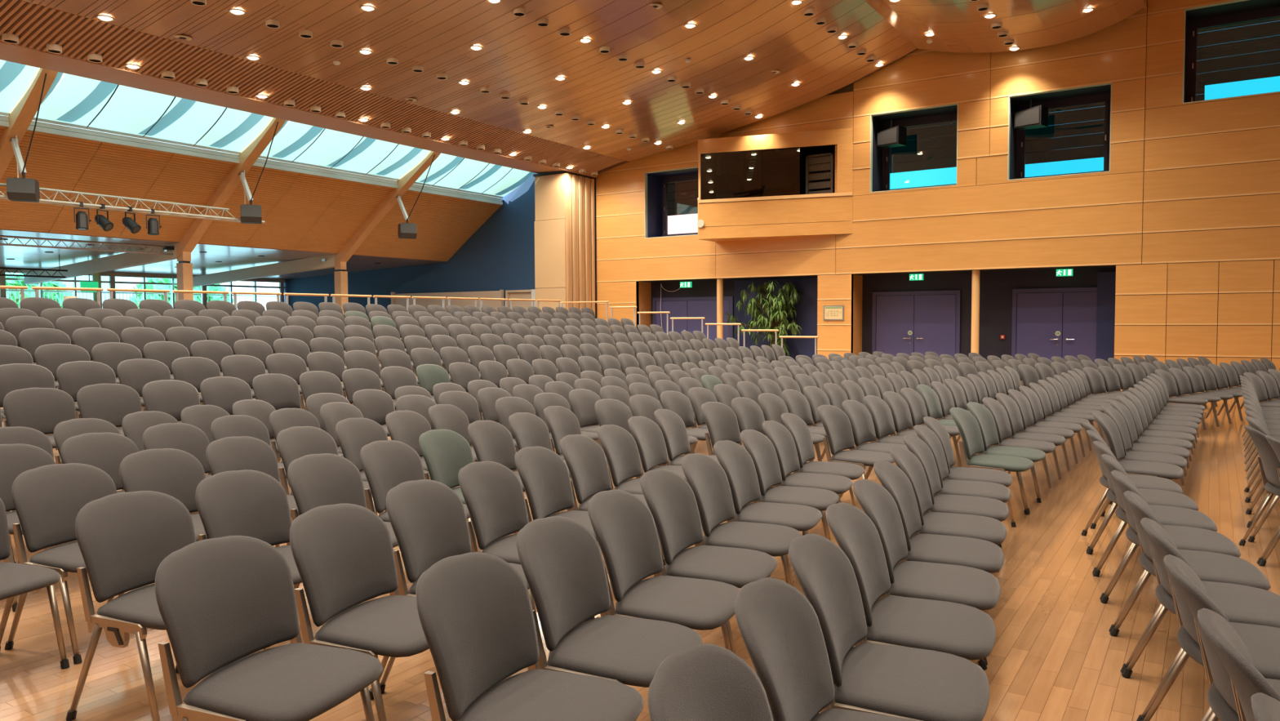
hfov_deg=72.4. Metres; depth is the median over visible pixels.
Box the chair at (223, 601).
[154,535,383,720]
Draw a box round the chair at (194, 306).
[173,299,205,315]
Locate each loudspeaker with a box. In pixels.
[6,173,39,202]
[240,200,262,223]
[398,220,417,239]
[876,120,906,148]
[1013,99,1048,130]
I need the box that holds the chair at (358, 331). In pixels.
[344,324,377,353]
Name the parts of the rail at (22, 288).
handrail, rail post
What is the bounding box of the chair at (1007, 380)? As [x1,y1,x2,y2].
[995,367,1014,396]
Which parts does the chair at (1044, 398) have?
backrest, seat, leg, leg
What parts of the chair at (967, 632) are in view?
backrest, seat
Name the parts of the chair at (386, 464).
post, backrest, seat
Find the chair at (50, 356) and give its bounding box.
[34,343,90,388]
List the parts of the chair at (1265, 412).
leg, backrest, seat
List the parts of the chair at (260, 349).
backrest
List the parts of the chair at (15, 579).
backrest, leg, post, seat, leg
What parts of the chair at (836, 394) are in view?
backrest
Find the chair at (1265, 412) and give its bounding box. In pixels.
[1240,377,1279,449]
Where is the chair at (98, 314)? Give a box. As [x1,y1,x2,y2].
[84,308,122,328]
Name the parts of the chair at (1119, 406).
backrest, seat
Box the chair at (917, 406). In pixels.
[900,387,960,466]
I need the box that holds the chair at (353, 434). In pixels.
[335,417,430,515]
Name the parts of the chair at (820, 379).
backrest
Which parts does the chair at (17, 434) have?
backrest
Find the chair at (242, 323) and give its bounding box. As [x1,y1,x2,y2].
[220,315,254,338]
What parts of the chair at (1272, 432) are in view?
leg, backrest, seat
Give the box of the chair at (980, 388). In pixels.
[967,373,1006,439]
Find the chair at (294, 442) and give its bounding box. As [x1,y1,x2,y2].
[275,426,377,546]
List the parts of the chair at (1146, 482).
backrest, leg, leg, seat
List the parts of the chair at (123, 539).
leg, post, seat, backrest, leg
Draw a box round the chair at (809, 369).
[803,363,820,379]
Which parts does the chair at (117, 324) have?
backrest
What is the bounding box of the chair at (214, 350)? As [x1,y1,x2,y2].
[190,339,233,376]
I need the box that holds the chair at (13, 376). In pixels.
[0,363,55,448]
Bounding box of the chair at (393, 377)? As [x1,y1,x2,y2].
[380,365,435,425]
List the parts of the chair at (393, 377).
backrest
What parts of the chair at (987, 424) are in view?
backrest, seat, leg, leg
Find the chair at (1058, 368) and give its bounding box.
[1050,361,1076,401]
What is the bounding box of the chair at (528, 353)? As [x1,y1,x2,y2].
[516,343,558,372]
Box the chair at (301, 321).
[286,315,316,337]
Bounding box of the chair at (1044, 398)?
[1028,382,1089,462]
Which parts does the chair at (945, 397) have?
backrest, seat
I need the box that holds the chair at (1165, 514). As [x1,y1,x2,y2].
[1093,440,1217,599]
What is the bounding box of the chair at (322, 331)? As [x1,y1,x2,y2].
[313,324,346,354]
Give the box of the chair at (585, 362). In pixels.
[577,355,601,374]
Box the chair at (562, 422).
[543,405,615,488]
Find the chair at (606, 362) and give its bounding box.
[599,355,621,376]
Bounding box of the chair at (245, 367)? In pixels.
[221,354,266,398]
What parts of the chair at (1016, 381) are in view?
backrest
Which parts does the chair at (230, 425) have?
backrest, seat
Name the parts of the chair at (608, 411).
backrest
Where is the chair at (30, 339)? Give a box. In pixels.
[18,327,71,364]
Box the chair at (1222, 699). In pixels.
[1163,554,1279,720]
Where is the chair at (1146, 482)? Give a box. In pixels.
[1080,420,1182,551]
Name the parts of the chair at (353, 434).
backrest, seat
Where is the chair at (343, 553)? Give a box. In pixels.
[289,502,429,720]
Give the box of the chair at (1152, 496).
[1086,429,1198,573]
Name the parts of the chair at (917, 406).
backrest, seat, leg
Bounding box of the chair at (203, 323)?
[184,315,234,355]
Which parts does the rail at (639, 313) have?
handrail, rail post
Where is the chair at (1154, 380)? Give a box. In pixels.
[1146,375,1204,447]
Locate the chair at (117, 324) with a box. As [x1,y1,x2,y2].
[102,315,144,358]
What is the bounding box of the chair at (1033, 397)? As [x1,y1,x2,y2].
[1018,385,1083,470]
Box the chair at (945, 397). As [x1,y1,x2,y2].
[930,381,955,438]
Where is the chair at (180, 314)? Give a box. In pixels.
[163,308,195,326]
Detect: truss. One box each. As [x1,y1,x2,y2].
[0,135,265,224]
[0,235,174,255]
[0,254,67,278]
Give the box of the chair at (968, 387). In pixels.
[955,376,1005,442]
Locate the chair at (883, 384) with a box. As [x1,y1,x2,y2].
[872,374,906,429]
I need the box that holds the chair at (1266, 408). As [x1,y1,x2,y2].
[1240,375,1279,443]
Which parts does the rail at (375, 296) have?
handrail, rail post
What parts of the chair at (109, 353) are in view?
backrest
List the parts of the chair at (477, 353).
backrest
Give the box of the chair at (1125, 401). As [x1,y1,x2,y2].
[1116,395,1192,485]
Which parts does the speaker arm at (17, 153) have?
arm plate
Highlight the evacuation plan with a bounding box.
[823,305,844,319]
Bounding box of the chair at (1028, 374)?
[1017,364,1046,417]
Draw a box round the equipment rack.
[805,152,835,198]
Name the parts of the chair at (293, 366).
backrest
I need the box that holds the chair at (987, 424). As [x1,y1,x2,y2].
[966,401,1046,513]
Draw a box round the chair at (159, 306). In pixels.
[139,298,173,315]
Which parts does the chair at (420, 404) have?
backrest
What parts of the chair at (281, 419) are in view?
post, backrest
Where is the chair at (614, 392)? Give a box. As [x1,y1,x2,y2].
[600,385,632,415]
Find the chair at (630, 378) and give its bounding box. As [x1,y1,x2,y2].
[626,373,650,395]
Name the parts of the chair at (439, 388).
backrest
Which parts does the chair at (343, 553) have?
post, backrest, seat, leg, leg, post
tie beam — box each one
[23,243,176,284]
[192,254,334,287]
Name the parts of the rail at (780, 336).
handrail, rail post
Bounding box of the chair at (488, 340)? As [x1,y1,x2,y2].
[480,333,519,379]
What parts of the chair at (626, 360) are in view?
backrest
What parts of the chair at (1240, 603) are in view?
leg, backrest, post, leg, post, seat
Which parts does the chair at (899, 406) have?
backrest, seat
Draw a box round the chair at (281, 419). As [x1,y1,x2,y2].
[269,408,343,479]
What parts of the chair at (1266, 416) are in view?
leg, backrest, seat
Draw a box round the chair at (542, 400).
[533,392,598,440]
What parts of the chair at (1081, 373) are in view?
backrest, seat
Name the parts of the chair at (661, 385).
backrest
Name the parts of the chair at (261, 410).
backrest, seat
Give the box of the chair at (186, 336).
[165,326,222,372]
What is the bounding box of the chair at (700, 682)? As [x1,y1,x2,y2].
[648,643,773,720]
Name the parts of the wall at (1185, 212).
wall panel, wall panel, wall panel, wall panel, wall panel, wall panel, wall panel, wall panel, wall panel, wall panel, wall panel, wall panel, wall panel, wall panel, wall panel, wall panel, wall panel, wall panel, wall panel, wall panel, wall panel, wall panel, wall panel, wall panel, wall panel, wall panel, wall panel, wall panel, wall panel, wall panel, wall panel, wall panel, wall panel, wall panel, wall panel, wall panel, wall panel, wall panel, wall panel, wall panel, wall panel, wall panel, wall panel, wall panel, wall panel, wall panel, wall panel, wall panel, wall panel, wall panel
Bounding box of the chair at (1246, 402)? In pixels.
[1242,399,1265,500]
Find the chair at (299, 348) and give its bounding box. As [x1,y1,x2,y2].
[273,337,310,371]
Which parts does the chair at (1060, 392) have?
backrest, seat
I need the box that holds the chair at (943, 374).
[933,365,950,385]
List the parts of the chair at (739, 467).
backrest, seat, leg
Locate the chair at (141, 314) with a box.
[124,308,160,327]
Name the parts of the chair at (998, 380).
backrest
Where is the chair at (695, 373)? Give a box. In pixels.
[689,368,709,386]
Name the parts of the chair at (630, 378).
backrest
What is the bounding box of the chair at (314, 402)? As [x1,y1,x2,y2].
[306,392,349,430]
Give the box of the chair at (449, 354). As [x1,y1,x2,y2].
[440,346,481,378]
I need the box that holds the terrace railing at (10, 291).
[5,288,276,309]
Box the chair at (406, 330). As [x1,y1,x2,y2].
[399,324,434,350]
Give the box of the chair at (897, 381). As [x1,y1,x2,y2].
[886,373,906,435]
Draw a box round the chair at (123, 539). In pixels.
[66,490,257,720]
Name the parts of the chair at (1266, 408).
backrest, seat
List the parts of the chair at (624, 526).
post, backrest, post, seat, leg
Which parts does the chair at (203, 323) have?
backrest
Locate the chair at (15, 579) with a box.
[0,497,69,668]
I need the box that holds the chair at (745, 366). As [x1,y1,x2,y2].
[742,363,759,376]
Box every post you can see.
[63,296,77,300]
[92,272,102,308]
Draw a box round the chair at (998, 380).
[986,369,1011,399]
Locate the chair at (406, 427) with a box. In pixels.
[385,409,431,510]
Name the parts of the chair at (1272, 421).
leg, backrest, seat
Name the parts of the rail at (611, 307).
handrail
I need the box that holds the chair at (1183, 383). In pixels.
[1168,367,1221,430]
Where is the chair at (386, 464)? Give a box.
[360,440,471,521]
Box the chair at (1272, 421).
[1240,383,1279,462]
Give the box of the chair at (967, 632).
[825,502,995,659]
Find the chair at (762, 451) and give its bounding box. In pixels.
[740,429,839,539]
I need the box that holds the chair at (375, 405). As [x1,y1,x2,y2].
[352,388,395,436]
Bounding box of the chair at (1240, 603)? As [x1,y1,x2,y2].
[1121,490,1279,720]
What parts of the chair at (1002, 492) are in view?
backrest, seat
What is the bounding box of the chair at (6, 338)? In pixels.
[0,329,17,346]
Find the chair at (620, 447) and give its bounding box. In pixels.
[596,424,666,564]
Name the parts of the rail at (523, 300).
handrail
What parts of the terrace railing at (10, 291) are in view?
rail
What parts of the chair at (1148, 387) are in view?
backrest, seat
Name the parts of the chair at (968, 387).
backrest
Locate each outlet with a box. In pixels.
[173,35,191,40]
[404,97,417,102]
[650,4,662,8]
[770,70,780,74]
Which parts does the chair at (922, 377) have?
backrest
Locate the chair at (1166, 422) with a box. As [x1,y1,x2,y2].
[1133,383,1199,466]
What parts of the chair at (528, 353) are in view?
backrest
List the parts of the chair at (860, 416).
backrest, leg, seat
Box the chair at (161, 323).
[144,315,183,341]
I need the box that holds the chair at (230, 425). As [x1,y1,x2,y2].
[211,414,287,479]
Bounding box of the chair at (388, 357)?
[378,348,419,389]
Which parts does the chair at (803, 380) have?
backrest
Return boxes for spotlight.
[73,201,91,230]
[94,204,113,231]
[122,206,141,233]
[146,208,161,235]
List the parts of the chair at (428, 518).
leg, post, backrest, seat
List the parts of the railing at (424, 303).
screen panel, screen panel, screen panel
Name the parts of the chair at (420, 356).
backrest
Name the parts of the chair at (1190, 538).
backrest, leg, leg, seat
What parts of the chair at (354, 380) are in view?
backrest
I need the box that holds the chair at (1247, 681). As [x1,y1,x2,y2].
[1197,607,1279,720]
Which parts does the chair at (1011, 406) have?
backrest, seat, leg, leg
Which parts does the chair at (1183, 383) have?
backrest, seat, leg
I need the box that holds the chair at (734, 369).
[725,364,742,379]
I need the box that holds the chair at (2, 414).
[0,412,4,426]
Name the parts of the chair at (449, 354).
backrest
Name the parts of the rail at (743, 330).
rail post, handrail, rail post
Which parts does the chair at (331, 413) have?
seat, backrest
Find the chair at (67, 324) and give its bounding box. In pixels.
[55,315,117,381]
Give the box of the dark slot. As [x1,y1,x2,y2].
[594,179,595,318]
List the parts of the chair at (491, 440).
backrest, seat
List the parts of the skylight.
white sill, white sill, pane, white sill, pane, white sill, pane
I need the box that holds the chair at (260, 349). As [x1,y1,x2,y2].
[233,338,272,398]
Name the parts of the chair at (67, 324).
backrest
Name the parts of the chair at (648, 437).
backrest, seat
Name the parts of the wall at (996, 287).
lit panel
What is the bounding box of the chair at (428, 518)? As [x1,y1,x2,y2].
[379,479,529,693]
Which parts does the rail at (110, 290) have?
rail post, handrail, rail post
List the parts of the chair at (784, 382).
backrest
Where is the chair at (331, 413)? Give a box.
[320,401,363,471]
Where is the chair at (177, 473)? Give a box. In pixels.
[118,448,207,595]
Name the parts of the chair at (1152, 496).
backrest, leg, leg, seat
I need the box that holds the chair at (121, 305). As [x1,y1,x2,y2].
[102,298,138,315]
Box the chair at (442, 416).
[428,404,477,461]
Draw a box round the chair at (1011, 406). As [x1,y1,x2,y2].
[995,392,1066,487]
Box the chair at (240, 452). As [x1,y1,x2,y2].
[205,435,299,546]
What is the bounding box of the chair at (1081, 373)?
[1073,368,1118,400]
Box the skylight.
[0,59,533,204]
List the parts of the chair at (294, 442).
post, backrest, seat, leg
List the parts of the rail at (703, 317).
rail post, handrail, rail post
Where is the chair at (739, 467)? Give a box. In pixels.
[713,440,822,586]
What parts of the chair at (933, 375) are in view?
backrest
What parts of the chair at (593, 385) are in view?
backrest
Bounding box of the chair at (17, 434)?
[0,426,53,563]
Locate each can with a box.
[1,33,18,44]
[45,43,62,53]
[87,53,102,62]
[161,71,174,79]
[191,0,206,5]
[195,78,208,87]
[226,85,238,93]
[265,19,279,28]
[284,99,295,106]
[298,30,312,38]
[310,105,320,112]
[329,40,342,48]
[334,111,345,118]
[380,122,390,128]
[386,57,398,65]
[401,127,411,133]
[412,65,423,72]
[422,132,431,137]
[435,73,447,79]
[458,140,467,146]
[476,144,484,150]
[480,87,490,93]
[493,148,501,153]
[500,93,510,99]
[512,8,525,17]
[519,99,528,105]
[524,155,532,160]
[537,18,548,26]
[538,159,546,164]
[552,162,559,167]
[554,110,563,115]
[559,28,570,36]
[570,115,579,120]
[578,168,586,173]
[586,120,595,125]
[591,171,598,175]
[599,46,609,53]
[615,129,623,134]
[617,54,627,61]
[628,133,636,138]
[635,62,644,68]
[641,137,649,142]
[665,145,673,149]
[666,75,675,82]
[680,82,690,88]
[694,88,704,94]
[720,99,728,105]
[732,105,741,110]
[743,110,751,115]
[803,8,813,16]
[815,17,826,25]
[826,26,836,33]
[847,41,857,48]
[857,48,866,55]
[866,55,875,62]
[977,4,988,11]
[991,22,1002,29]
[997,31,1008,37]
[1003,40,1013,45]
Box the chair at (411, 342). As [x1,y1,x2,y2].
[404,335,443,364]
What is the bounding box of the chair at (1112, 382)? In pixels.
[1098,365,1130,394]
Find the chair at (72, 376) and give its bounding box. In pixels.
[55,360,115,449]
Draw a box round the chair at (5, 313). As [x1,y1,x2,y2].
[0,307,38,331]
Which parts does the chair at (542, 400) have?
backrest, seat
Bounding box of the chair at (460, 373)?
[448,362,479,393]
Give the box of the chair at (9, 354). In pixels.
[0,344,33,364]
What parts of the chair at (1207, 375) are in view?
backrest, leg, seat, leg, leg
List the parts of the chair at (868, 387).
backrest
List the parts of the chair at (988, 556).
backrest, seat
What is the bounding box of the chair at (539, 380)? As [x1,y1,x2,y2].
[528,374,554,392]
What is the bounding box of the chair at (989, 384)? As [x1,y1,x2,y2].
[977,371,999,401]
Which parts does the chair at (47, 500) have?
leg, post, seat, backrest, leg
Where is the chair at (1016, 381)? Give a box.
[1004,365,1039,421]
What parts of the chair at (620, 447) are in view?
post, backrest, seat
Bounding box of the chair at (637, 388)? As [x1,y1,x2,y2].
[628,382,684,454]
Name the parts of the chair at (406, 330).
backrest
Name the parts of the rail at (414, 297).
handrail, rail post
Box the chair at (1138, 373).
[1127,363,1146,388]
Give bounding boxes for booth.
[697,128,853,241]
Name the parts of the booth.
panel, pane, sill, panel, panel, pane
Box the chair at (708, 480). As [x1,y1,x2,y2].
[680,453,801,584]
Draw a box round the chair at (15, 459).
[0,443,58,611]
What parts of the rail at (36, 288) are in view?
rail post, handrail, rail post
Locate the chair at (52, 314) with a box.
[40,307,81,328]
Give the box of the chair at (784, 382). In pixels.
[777,375,827,439]
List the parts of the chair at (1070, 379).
backrest, seat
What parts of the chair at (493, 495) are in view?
post, backrest, seat, leg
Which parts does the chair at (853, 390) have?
backrest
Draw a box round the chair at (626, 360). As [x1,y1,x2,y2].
[617,353,648,380]
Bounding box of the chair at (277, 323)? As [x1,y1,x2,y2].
[254,315,286,338]
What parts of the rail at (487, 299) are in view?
handrail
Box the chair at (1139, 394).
[1128,387,1197,475]
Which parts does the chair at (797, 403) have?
backrest, seat, leg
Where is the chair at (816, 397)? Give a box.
[803,386,840,458]
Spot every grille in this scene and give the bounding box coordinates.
[877,127,897,145]
[1015,106,1039,126]
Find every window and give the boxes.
[644,166,698,238]
[870,103,958,192]
[1007,82,1111,180]
[1182,0,1279,103]
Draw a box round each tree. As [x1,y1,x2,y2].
[5,272,73,308]
[6,288,9,298]
[128,277,201,308]
[199,283,233,302]
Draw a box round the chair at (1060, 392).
[1046,377,1100,448]
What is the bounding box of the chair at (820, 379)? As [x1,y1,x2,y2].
[812,371,831,426]
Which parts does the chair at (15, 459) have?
leg, seat, backrest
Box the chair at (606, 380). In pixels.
[600,376,628,392]
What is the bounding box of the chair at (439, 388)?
[432,382,484,420]
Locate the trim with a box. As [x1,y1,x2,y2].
[0,35,596,177]
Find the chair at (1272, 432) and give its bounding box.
[1241,390,1279,478]
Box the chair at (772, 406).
[757,392,825,461]
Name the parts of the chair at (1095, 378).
backrest, seat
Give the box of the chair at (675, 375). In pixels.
[670,369,697,426]
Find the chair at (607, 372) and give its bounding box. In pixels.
[604,368,631,396]
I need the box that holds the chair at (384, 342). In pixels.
[374,335,413,365]
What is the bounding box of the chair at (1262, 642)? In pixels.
[1140,517,1279,720]
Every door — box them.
[505,289,531,311]
[652,296,733,342]
[871,289,960,365]
[1011,287,1097,379]
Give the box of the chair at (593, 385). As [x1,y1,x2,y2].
[573,378,601,425]
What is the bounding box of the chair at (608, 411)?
[594,398,662,479]
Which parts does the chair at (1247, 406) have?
leg, backrest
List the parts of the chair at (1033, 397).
backrest, seat, leg, leg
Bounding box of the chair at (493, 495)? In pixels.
[457,460,590,658]
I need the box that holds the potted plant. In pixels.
[724,280,802,355]
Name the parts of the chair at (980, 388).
backrest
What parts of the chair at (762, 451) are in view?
backrest, seat, leg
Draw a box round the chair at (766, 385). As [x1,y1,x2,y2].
[758,377,784,401]
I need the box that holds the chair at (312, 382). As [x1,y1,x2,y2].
[299,370,342,409]
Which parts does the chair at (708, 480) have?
backrest, seat, leg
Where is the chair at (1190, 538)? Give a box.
[1100,453,1240,631]
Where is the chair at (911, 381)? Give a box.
[899,370,942,417]
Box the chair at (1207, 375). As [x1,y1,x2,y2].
[1195,364,1243,423]
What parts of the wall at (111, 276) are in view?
head rail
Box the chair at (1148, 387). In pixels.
[1138,381,1200,459]
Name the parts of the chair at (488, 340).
backrest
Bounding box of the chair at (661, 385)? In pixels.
[654,379,695,418]
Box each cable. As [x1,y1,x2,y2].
[22,73,46,174]
[249,121,278,201]
[406,154,435,220]
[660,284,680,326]
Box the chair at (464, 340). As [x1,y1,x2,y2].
[456,333,496,360]
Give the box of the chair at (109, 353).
[91,342,142,407]
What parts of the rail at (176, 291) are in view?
rail post, handrail, rail post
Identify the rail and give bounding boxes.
[0,285,27,299]
[31,286,103,305]
[106,288,169,302]
[172,289,229,301]
[231,291,281,308]
[283,293,328,303]
[330,293,371,304]
[373,295,410,312]
[411,296,445,308]
[446,297,478,306]
[479,297,508,311]
[508,298,535,309]
[536,299,560,308]
[560,300,609,321]
[609,306,636,333]
[637,311,670,334]
[670,316,705,332]
[705,323,741,343]
[741,328,778,359]
[779,335,818,354]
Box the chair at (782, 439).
[762,420,853,540]
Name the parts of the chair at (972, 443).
post, backrest, seat, leg, leg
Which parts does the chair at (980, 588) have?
backrest, seat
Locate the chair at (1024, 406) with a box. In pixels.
[1008,389,1075,478]
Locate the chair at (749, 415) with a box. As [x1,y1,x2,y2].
[731,396,775,486]
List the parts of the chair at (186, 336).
backrest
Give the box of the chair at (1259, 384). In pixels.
[1241,372,1279,437]
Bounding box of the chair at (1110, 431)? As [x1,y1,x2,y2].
[1089,410,1183,528]
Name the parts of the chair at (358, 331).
backrest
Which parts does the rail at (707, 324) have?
rail post, handrail, rail post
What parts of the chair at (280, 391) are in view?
backrest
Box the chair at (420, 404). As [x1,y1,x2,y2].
[395,394,435,457]
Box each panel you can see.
[0,126,503,261]
[531,288,535,306]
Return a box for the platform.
[0,344,635,490]
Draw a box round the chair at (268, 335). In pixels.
[245,325,280,352]
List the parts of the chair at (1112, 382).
backrest, seat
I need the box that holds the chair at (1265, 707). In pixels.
[1250,692,1279,720]
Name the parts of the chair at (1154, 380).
backrest, seat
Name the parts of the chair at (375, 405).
seat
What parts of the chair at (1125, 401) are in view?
backrest, seat, leg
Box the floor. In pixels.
[0,388,1279,720]
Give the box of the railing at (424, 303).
[391,289,503,342]
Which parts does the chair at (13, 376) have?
backrest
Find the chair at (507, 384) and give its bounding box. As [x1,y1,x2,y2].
[499,377,526,396]
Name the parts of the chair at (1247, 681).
post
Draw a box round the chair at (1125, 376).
[1113,364,1134,391]
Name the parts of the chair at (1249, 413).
leg, backrest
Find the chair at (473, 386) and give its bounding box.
[467,379,497,416]
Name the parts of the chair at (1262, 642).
leg, backrest, post, post, leg, seat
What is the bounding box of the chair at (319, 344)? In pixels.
[310,337,346,369]
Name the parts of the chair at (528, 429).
backrest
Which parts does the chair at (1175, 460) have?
backrest, seat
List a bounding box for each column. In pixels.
[176,251,193,300]
[333,261,348,314]
[716,278,723,338]
[970,270,980,354]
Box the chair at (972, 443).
[949,407,1033,527]
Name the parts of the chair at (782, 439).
backrest, seat, leg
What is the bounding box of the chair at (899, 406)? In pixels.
[883,391,950,437]
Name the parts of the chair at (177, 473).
backrest, seat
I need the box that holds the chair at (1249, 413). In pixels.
[1244,409,1270,525]
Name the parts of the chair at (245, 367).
seat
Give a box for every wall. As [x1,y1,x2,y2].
[0,268,284,309]
[284,0,1279,392]
[651,266,1115,365]
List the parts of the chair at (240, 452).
backrest, seat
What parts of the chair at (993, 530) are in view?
backrest, seat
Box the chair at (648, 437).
[627,416,688,482]
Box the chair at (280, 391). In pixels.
[252,373,302,460]
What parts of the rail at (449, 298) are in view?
handrail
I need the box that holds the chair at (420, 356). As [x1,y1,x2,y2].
[410,347,451,395]
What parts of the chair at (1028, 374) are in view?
backrest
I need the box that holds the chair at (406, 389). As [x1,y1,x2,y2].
[394,385,432,457]
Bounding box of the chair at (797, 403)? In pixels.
[782,389,826,461]
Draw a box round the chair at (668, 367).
[664,363,682,380]
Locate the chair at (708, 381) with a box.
[701,374,723,396]
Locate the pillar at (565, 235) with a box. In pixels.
[533,170,595,314]
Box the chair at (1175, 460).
[1101,404,1186,515]
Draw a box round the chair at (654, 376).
[648,371,671,401]
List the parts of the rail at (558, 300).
handrail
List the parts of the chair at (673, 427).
backrest, seat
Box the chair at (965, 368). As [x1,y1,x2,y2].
[958,362,978,380]
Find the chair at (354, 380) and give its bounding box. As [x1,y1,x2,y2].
[342,368,395,408]
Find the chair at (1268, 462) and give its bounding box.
[1239,425,1279,563]
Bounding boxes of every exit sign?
[80,274,98,292]
[680,280,692,288]
[909,272,923,280]
[1056,267,1072,276]
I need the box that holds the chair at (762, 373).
[757,368,778,384]
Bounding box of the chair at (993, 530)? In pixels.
[889,446,1007,613]
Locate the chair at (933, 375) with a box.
[923,367,941,424]
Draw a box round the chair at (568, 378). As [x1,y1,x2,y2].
[555,372,579,389]
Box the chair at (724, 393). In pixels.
[713,383,740,409]
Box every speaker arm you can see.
[8,137,26,174]
[237,172,253,201]
[395,195,408,220]
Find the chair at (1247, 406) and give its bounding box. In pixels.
[1243,404,1267,511]
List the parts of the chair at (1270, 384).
seat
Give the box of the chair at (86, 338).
[71,327,119,360]
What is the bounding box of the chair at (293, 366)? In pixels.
[265,352,306,409]
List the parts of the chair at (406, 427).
backrest, seat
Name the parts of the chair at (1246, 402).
leg, backrest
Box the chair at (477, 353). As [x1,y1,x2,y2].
[467,345,509,377]
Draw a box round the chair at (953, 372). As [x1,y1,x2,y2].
[943,364,959,382]
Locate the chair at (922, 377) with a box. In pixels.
[911,368,931,426]
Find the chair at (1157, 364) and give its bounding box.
[1152,360,1170,373]
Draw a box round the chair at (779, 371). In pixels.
[773,366,793,378]
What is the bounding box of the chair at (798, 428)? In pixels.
[781,413,864,506]
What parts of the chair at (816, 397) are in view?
backrest, seat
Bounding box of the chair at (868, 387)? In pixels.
[857,377,906,442]
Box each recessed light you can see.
[95,14,115,21]
[124,63,141,68]
[227,8,245,14]
[244,55,260,60]
[254,94,268,98]
[357,118,369,121]
[358,49,373,54]
[359,4,375,11]
[359,86,372,90]
[440,137,450,140]
[448,111,460,114]
[457,80,470,84]
[469,45,483,50]
[487,0,502,3]
[521,130,532,133]
[536,105,547,108]
[554,76,565,80]
[579,38,591,43]
[600,125,610,128]
[622,101,631,104]
[650,69,662,73]
[684,23,696,28]
[707,94,717,97]
[743,56,754,60]
[791,0,803,4]
[791,82,800,86]
[838,35,848,39]
[875,62,884,66]
[888,0,899,2]
[924,32,933,36]
[982,13,996,18]
[1008,47,1020,50]
[1083,7,1094,12]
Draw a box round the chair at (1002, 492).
[914,424,1011,547]
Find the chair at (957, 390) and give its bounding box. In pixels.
[943,378,969,442]
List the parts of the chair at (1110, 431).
leg, backrest, seat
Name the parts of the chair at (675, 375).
backrest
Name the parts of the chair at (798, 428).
backrest, seat, leg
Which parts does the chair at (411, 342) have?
backrest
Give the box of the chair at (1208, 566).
[1110,470,1271,672]
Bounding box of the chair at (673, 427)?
[653,408,719,465]
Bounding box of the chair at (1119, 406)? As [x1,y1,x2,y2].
[1109,400,1190,502]
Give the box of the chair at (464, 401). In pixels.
[438,391,479,423]
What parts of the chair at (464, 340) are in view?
backrest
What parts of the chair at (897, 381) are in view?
backrest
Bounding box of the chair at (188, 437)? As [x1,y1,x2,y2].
[142,422,211,477]
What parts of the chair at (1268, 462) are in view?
leg, backrest, post, leg, seat, post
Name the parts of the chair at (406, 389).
backrest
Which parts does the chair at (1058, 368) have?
backrest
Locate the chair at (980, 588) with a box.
[853,479,1000,669]
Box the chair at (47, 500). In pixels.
[4,462,116,663]
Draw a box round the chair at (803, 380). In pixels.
[795,373,817,425]
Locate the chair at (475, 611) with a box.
[415,551,644,720]
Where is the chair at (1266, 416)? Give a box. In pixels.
[1240,380,1279,456]
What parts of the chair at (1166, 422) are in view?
backrest, seat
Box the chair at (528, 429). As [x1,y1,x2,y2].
[508,412,571,512]
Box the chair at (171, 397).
[142,379,199,422]
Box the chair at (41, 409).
[3,387,75,448]
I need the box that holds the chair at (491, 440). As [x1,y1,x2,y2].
[467,419,556,513]
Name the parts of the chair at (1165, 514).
backrest, leg, leg, seat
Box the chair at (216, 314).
[198,309,229,325]
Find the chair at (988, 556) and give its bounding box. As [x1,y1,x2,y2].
[873,460,1004,665]
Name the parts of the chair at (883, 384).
backrest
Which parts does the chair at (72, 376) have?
seat, backrest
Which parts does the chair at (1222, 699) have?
backrest, post, leg, post, seat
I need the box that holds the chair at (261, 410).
[232,399,280,461]
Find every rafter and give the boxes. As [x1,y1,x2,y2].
[0,67,57,180]
[176,117,286,258]
[334,151,440,267]
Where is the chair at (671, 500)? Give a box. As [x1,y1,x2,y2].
[640,468,777,653]
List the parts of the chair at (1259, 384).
backrest, seat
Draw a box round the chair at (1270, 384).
[1256,370,1279,402]
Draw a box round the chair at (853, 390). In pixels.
[841,379,890,447]
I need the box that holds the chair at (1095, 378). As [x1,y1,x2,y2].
[1083,366,1124,422]
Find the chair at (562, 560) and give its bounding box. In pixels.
[516,515,702,687]
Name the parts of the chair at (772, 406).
backrest, leg, seat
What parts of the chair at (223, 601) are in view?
post, backrest, seat, post, leg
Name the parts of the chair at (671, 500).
post, backrest, seat, leg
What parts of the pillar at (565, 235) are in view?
panel, panel, panel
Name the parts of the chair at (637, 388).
backrest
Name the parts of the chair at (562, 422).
post, backrest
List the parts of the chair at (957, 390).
backrest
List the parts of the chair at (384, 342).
backrest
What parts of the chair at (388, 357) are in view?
backrest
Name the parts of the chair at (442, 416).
backrest, seat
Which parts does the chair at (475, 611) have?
post, backrest, post, seat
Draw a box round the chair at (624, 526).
[586,488,740,650]
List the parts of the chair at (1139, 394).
backrest, seat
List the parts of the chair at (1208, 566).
backrest, leg, leg, post, seat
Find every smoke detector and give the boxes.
[333,61,340,65]
[684,58,691,62]
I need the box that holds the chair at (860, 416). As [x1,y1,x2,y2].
[840,400,909,497]
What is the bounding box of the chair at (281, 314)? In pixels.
[262,309,289,325]
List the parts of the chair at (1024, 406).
backrest, seat, leg, leg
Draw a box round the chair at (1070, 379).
[1061,372,1111,439]
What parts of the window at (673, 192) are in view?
frame, sash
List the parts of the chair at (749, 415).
backrest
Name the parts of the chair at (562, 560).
post, backrest, post, seat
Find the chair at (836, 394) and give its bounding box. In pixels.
[822,382,848,458]
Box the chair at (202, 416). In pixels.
[181,404,229,443]

